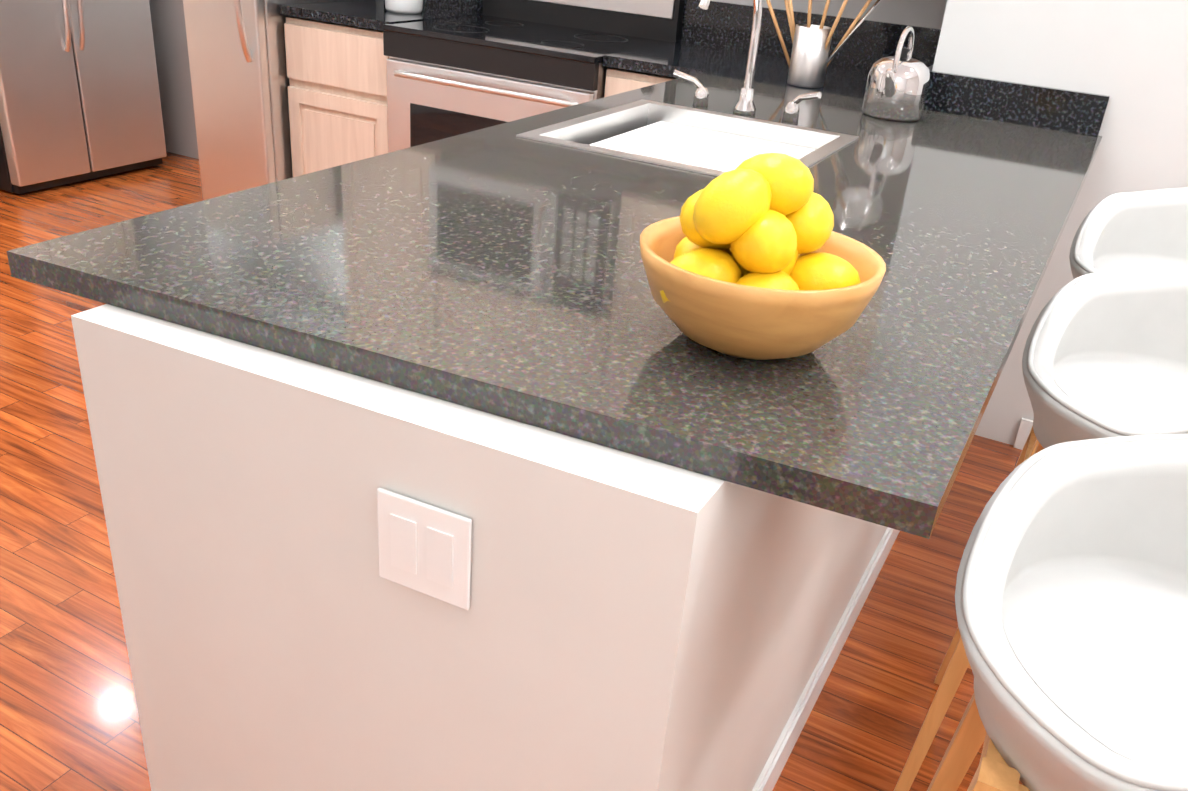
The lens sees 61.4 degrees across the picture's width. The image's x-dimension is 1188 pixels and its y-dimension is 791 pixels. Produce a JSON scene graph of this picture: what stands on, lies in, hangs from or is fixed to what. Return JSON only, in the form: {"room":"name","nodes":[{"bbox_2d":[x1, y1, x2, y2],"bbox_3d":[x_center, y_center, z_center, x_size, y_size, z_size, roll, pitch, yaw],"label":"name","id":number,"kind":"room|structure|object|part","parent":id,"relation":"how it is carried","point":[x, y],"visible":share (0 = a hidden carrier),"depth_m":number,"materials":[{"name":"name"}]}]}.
{"room":"kitchen","nodes":[
{"label":"kitchen","id":0,"kind":"room"},
{"bbox_2d":[0,151,1022,790],"bbox_3d":[-1.965,0.090,2.666,12.400,0.080,7.000,17,29,23],"label":"floor","id":1,"kind":"structure","parent":0,"point":[68,713],"depth_m":2.15,"materials":[{"name":"brown wood"}]},
{"bbox_2d":[0,0,166,193],"bbox_3d":[-2.594,-1.889,4.488,0.855,1.718,0.790,17,29,23],"label":"fridge","id":2,"kind":"object","parent":1,"relation":"on","point":[79,94],"visible":1,"depth_m":4.50,"materials":[{"name":"silver metal"}]},
{"bbox_3d":[-2.398,-1.736,4.170,0.066,1.680,0.356,17,29,23],"label":"door","id":3,"kind":"part","parent":2,"relation":"part of","materials":[{"name":"silver metal"}]},
{"bbox_3d":[-2.263,-1.943,4.181,0.062,0.972,0.022,17,29,23],"label":"handle","id":4,"kind":"part","parent":2,"relation":"part of","materials":[{"name":"silver metal"}]},
{"bbox_3d":[-2.230,-1.968,4.237,0.062,0.972,0.022,17,29,23],"label":"handle","id":5,"kind":"part","parent":2,"relation":"part of","materials":[{"name":"silver metal"}]},
{"bbox_2d":[183,0,349,199],"bbox_3d":[-1.281,-1.618,4.030,0.388,1.838,0.772,17,29,23],"label":"fridge","id":6,"kind":"object","parent":1,"relation":"on","point":[240,84],"visible":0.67,"depth_m":3.93,"materials":[{"name":"silver metal"}]},
{"bbox_3d":[-1.292,-1.650,3.598,0.044,0.873,0.091,17,29,23],"label":"handle","id":7,"kind":"part","parent":6,"relation":"part of","materials":[{"name":"silver metal"}]},
{"bbox_2d":[383,0,684,152],"bbox_3d":[-0.248,-1.044,3.765,0.860,1.203,0.741,17,29,23],"label":"range","id":8,"kind":"object","parent":1,"relation":"on","point":[497,62],"visible":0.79,"depth_m":3.54,"materials":[{"name":"silver metal"}]},
{"bbox_3d":[-0.476,-1.322,3.602,0.200,0.001,0.200,17,29,23],"label":"burner","id":9,"kind":"part","parent":8,"relation":"part of","materials":[{"name":"black glass"}]},
{"bbox_3d":[-0.398,-1.053,3.428,0.762,0.031,0.063,17,29,23],"label":"handle","id":10,"kind":"part","parent":8,"relation":"part of","materials":[{"name":"silver metal"}]},
{"bbox_3d":[-0.343,-1.423,3.827,0.150,0.001,0.150,17,29,23],"label":"burner","id":11,"kind":"part","parent":8,"relation":"part of","materials":[{"name":"black glass"}]},
{"bbox_2d":[383,14,674,63],"bbox_3d":[-0.226,-1.305,3.636,0.860,0.020,0.630,17,29,23],"label":"cooktop","id":12,"kind":"object","parent":8,"relation":"in","point":[548,40],"depth_m":3.54,"materials":[{"name":"black glass"}]},
{"bbox_3d":[-0.107,-1.208,3.435,0.150,0.001,0.150,17,29,23],"label":"burner","id":13,"kind":"part","parent":8,"relation":"part of","materials":[{"name":"black glass"}]},
{"bbox_3d":[0.026,-1.308,3.660,0.200,0.001,0.200,17,29,23],"label":"burner","id":14,"kind":"part","parent":8,"relation":"part of","materials":[{"name":"black plastic"}]},
{"bbox_2d":[7,0,1109,790],"bbox_3d":[0.424,-0.299,2.310,1.140,1.289,2.975,17,29,23],"label":"kitchen island","id":15,"kind":"object","parent":1,"relation":"on","point":[681,544],"depth_m":0.86,"materials":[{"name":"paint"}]},
{"bbox_2d":[385,0,422,13],"bbox_3d":[-0.750,-1.679,3.825,0.256,0.390,0.170,17,29,23],"label":"utensil crock","id":16,"kind":"object","parent":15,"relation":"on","point":[407,6],"visible":1,"depth_m":3.84,"materials":[{"name":"white ceramic"}]},
{"bbox_2d":[377,488,471,609],"bbox_3d":[-0.182,0.164,1.063,0.116,0.115,0.012,17,29,23],"label":"light switch","id":17,"kind":"object","parent":15,"relation":"attached to","point":[424,548],"visible":1,"depth_m":1.06,"materials":[{"name":"white plastic"}]},
{"bbox_2d":[516,99,858,269],"bbox_3d":[0.221,-0.491,2.233,0.560,0.178,0.600,17,29,23],"label":"sink","id":18,"kind":"object","parent":15,"relation":"in","point":[706,143],"depth_m":2.31,"materials":[{"name":"silver metal"}]},
{"bbox_2d":[672,69,708,106],"bbox_3d":[0.247,-0.781,2.537,0.093,0.082,0.057,17,29,23],"label":"handle","id":19,"kind":"object","parent":15,"relation":"on","point":[701,95],"depth_m":2.53,"materials":[{"name":"silver metal"}]},
{"bbox_2d":[698,0,762,114],"bbox_3d":[0.324,-0.829,2.324,0.070,0.369,0.309,17,29,23],"label":"faucet","id":20,"kind":"object","parent":15,"relation":"on","point":[745,105],"depth_m":2.45,"materials":[{"name":"silver metal"}]},
{"bbox_2d":[640,153,885,359],"bbox_3d":[0.189,-0.163,1.128,0.276,0.220,0.276,17,29,23],"label":"fruit bowl","id":21,"kind":"object","parent":15,"relation":"on","point":[755,257],"visible":1,"depth_m":1.06,"materials":[{"name":"brown wood"}]},
{"bbox_2d":[782,91,821,122],"bbox_3d":[0.504,-0.702,2.421,0.093,0.082,0.057,17,29,23],"label":"handle","id":22,"kind":"object","parent":15,"relation":"on","point":[791,110],"depth_m":2.43,"materials":[{"name":"silver metal"}]},
{"bbox_2d":[766,0,880,87],"bbox_3d":[0.681,-1.119,2.884,0.516,0.442,0.175,17,29,23],"label":"utensil canister","id":23,"kind":"object","parent":15,"relation":"on","point":[809,62],"visible":1,"depth_m":2.92,"materials":[{"name":"silver metal"}]},
{"bbox_2d":[861,26,929,121],"bbox_3d":[0.773,-0.821,2.547,0.156,0.223,0.209,17,29,23],"label":"kettle","id":24,"kind":"object","parent":15,"relation":"on","point":[897,86],"visible":1,"depth_m":2.53,"materials":[{"name":"silver metal"}]},
{"bbox_3d":[0.741,-0.779,2.505,0.032,0.083,0.083,17,29,23],"label":"spout","id":25,"kind":"part","parent":24,"relation":"part of","materials":[{"name":"silver metal"}]},
{"bbox_2d":[861,56,929,121],"bbox_3d":[0.783,-0.796,2.585,0.156,0.145,0.156,17,29,23],"label":"pot","id":26,"kind":"object","parent":24,"relation":"attached to","point":[905,102],"depth_m":2.53,"materials":[{"name":"silver metal"}]},
{"bbox_3d":[0.790,-0.884,2.542,0.014,0.103,0.154,17,29,23],"label":"handle","id":27,"kind":"part","parent":24,"relation":"part of","materials":[{"name":"silver metal"}]},
{"bbox_3d":[0.789,-0.873,2.547,0.031,0.027,0.032,17,29,23],"label":"lid knob","id":28,"kind":"part","parent":24,"relation":"part of","materials":[{"name":"black plastic"}]},
{"bbox_2d":[894,267,1187,790],"bbox_3d":[0.828,0.285,1.592,0.443,0.945,0.443,17,29,23],"label":"bar stool","id":29,"kind":"object","parent":1,"relation":"on","point":[1105,354],"visible":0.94,"depth_m":1.56,"materials":[{"name":"plastic"},{"name":"wood"}]},
{"bbox_3d":[0.854,-0.021,1.440,0.443,0.259,0.443,17,29,23],"label":"seat","id":30,"kind":"part","parent":29,"relation":"part of","materials":[{"name":"plastic"}]},
{"bbox_2d":[927,434,1187,790],"bbox_3d":[0.532,0.528,1.054,0.443,0.945,0.443,17,29,23],"label":"bar stool","id":31,"kind":"object","parent":1,"relation":"on","point":[1071,597],"visible":1,"depth_m":0.98,"materials":[{"name":"plastic"},{"name":"wood"}]},
{"bbox_2d":[1014,187,1187,468],"bbox_3d":[1.150,0.051,2.118,0.443,0.945,0.443,17,29,23],"label":"bar stool","id":32,"kind":"object","parent":1,"relation":"on","point":[1123,231],"visible":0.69,"depth_m":2.10,"materials":[{"name":"plastic"},{"name":"wood"}]},
{"bbox_3d":[1.176,-0.255,1.966,0.443,0.259,0.443,17,29,23],"label":"seat","id":33,"kind":"part","parent":32,"relation":"part of","materials":[{"name":"plastic"}]},
{"bbox_2d":[149,0,946,158],"bbox_3d":[-0.665,-2.191,4.038,4.690,2.970,0.120,17,29,23],"label":"wall","id":34,"kind":"structure","parent":0,"point":[171,54],"depth_m":4.99,"materials":[{"name":"grey paint"}]},
{"bbox_2d":[932,0,1187,445],"bbox_3d":[2.724,-0.787,1.789,3.960,2.970,0.120,17,29,23],"label":"wall","id":35,"kind":"structure","parent":0,"point":[1129,58],"depth_m":2.57,"materials":[{"name":"paint"}]},
{"bbox_2d":[1014,418,1032,449],"bbox_3d":[2.790,0.584,2.280,3.490,0.095,0.013,17,29,23],"label":"baseboard","id":36,"kind":"structure","parent":35,"relation":"attached to","point":[1025,427],"depth_m":2.96,"materials":[{"name":"white wood"}]}
]}

